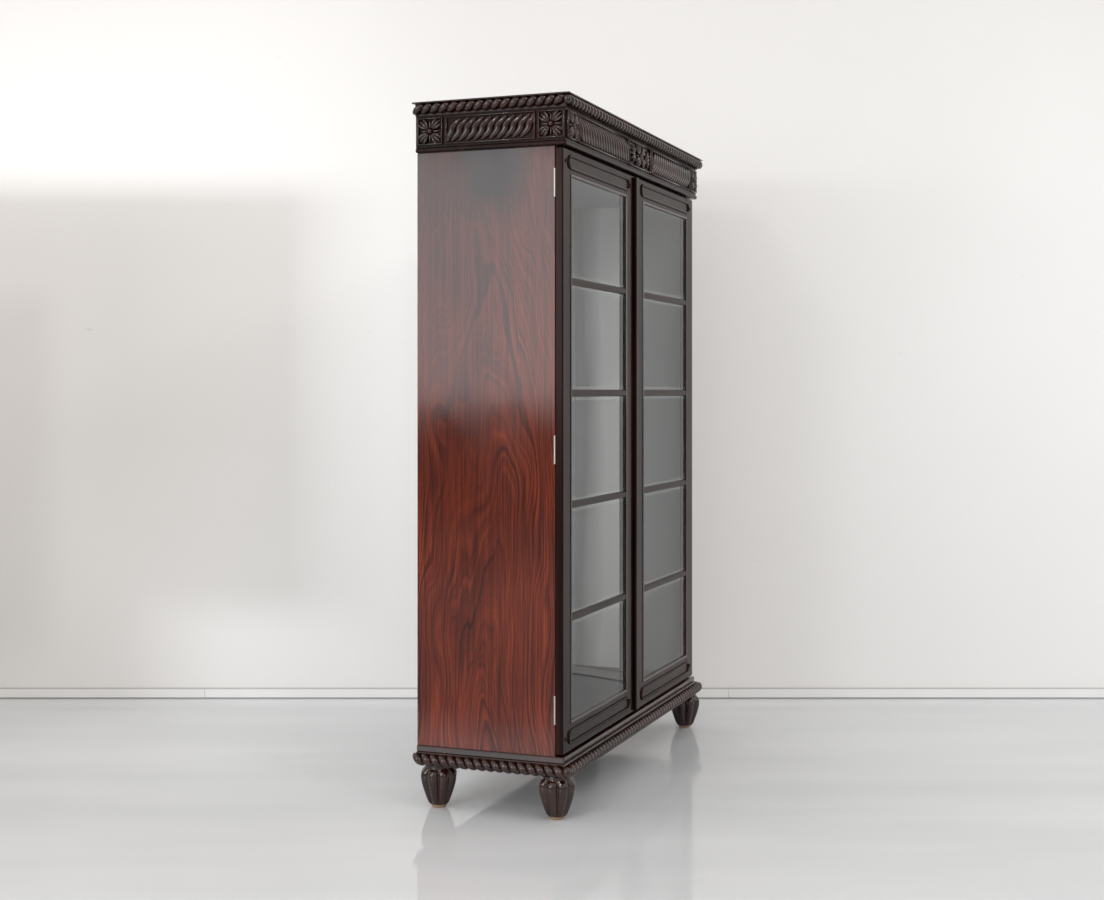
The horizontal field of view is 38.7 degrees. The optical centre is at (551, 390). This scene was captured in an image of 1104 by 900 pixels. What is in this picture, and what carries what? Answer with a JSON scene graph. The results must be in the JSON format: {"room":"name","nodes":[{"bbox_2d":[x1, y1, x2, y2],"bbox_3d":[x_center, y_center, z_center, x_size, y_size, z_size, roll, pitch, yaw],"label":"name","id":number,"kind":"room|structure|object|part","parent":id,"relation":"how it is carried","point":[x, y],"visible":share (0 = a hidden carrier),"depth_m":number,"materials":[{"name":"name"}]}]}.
{"room":"empty showroom","nodes":[
{"label":"empty showroom","id":0,"kind":"room"},
{"bbox_2d":[0,0,1103,687],"bbox_3d":[0.000,-0.922,6.105,14.000,4.200,0.150,0,0,0],"label":"wall","id":1,"kind":"structure","parent":0,"point":[208,208],"depth_m":6.03,"materials":[{"name":"white paint"}]},
{"bbox_2d":[0,689,1103,697],"bbox_3d":[0.000,1.159,6.023,13.999,0.031,0.014,0,0,0],"label":"baseboard","id":2,"kind":"structure","parent":1,"relation":"attached to","point":[4,693],"depth_m":6.02,"materials":[{"name":"white paint"}]},
{"bbox_2d":[0,688,1103,688],"bbox_3d":[0.000,1.141,6.025,14.000,0.004,0.010,0,0,0],"label":"trim","id":3,"kind":"structure","parent":1,"relation":"attached to","point":[0,688],"depth_m":6.02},
{"bbox_2d":[0,698,1103,899],"bbox_3d":[0.000,1.228,0.515,14.000,0.100,11.030,0,0,0],"label":"floor","id":4,"kind":"structure","parent":0,"point":[101,798],"depth_m":4.41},
{"bbox_2d":[412,91,702,819],"bbox_3d":[0.070,0.183,4.976,0.485,1.990,1.380,0,0,21],"label":"display cabinet","id":5,"kind":"object","parent":4,"relation":"on","point":[554,229],"visible":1,"depth_m":4.42,"materials":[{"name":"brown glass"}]},
{"bbox_3d":[-0.183,0.174,4.382,0.417,1.697,0.020,0,0,21],"label":"panel","id":6,"kind":"part","parent":5,"relation":"part of","materials":[{"name":"brown wood"}]},
{"bbox_3d":[-0.179,1.037,4.346,0.460,0.034,0.023,0,0,21],"label":"gadroon moulding","id":7,"kind":"part","parent":5,"relation":"part of","materials":[{"name":"brown wood"}]},
{"bbox_3d":[-0.179,-0.793,4.345,0.460,0.031,0.021,0,0,21],"label":"gadroon moulding","id":8,"kind":"part","parent":5,"relation":"part of","materials":[{"name":"brown wood"}]},
{"bbox_3d":[-0.171,-0.730,4.355,0.272,0.078,0.021,0,0,21],"label":"fluted panel","id":9,"kind":"part","parent":5,"relation":"part of","materials":[{"name":"brown wood"}]},
{"bbox_3d":[0.067,-0.793,4.971,0.474,0.037,1.360,0,0,21],"label":"cornice","id":10,"kind":"part","parent":5,"relation":"part of","materials":[{"name":"brown wood"}]},
{"bbox_3d":[-0.143,0.174,5.051,0.012,1.697,1.260,0,0,21],"label":"panel","id":11,"kind":"part","parent":5,"relation":"part of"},
{"bbox_3d":[0.131,-0.633,4.583,0.028,0.070,0.587,0,0,21],"label":"rail","id":12,"kind":"part","parent":5,"relation":"part of","materials":[{"name":"brown wood"}]},
{"bbox_3d":[0.131,0.957,4.583,0.028,0.079,0.587,0,0,21],"label":"rail","id":13,"kind":"part","parent":5,"relation":"part of","materials":[{"name":"brown wood"}]},
{"bbox_3d":[0.149,-0.730,4.575,0.021,0.078,0.444,0,0,21],"label":"fluted panel","id":14,"kind":"part","parent":5,"relation":"part of","materials":[{"name":"brown wood"}]},
{"bbox_3d":[0.050,-0.663,4.978,0.401,0.022,1.260,0,0,21],"label":"panel","id":15,"kind":"part","parent":5,"relation":"part of","materials":[{"name":"clear glass"}]},
{"bbox_3d":[0.050,1.003,4.978,0.401,0.040,1.260,0,0,21],"label":"panel","id":16,"kind":"part","parent":5,"relation":"part of","materials":[{"name":"clear glass"}]},
{"bbox_3d":[0.281,1.037,4.890,0.023,0.034,1.329,0,0,21],"label":"gadroon moulding","id":17,"kind":"part","parent":5,"relation":"part of","materials":[{"name":"brown wood"}]},
{"bbox_3d":[0.282,-0.793,4.889,0.021,0.031,1.330,0,0,21],"label":"gadroon moulding","id":18,"kind":"part","parent":5,"relation":"part of","materials":[{"name":"brown wood"}]},
{"bbox_3d":[0.377,0.166,5.526,0.180,1.635,0.003,0,0,21],"label":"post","id":19,"kind":"part","parent":5,"relation":"part of","materials":[{"name":"clear glass"}]},
{"bbox_3d":[0.367,-0.633,5.204,0.028,0.070,0.591,0,0,21],"label":"rail","id":20,"kind":"part","parent":5,"relation":"part of","materials":[{"name":"brown wood"}]},
{"bbox_3d":[0.367,0.957,5.204,0.028,0.079,0.591,0,0,21],"label":"rail","id":21,"kind":"part","parent":5,"relation":"part of","materials":[{"name":"brown wood"}]},
{"bbox_3d":[0.392,-0.730,5.213,0.021,0.078,0.444,0,0,21],"label":"fluted panel","id":22,"kind":"part","parent":5,"relation":"part of","materials":[{"name":"brown wood"}]}
]}

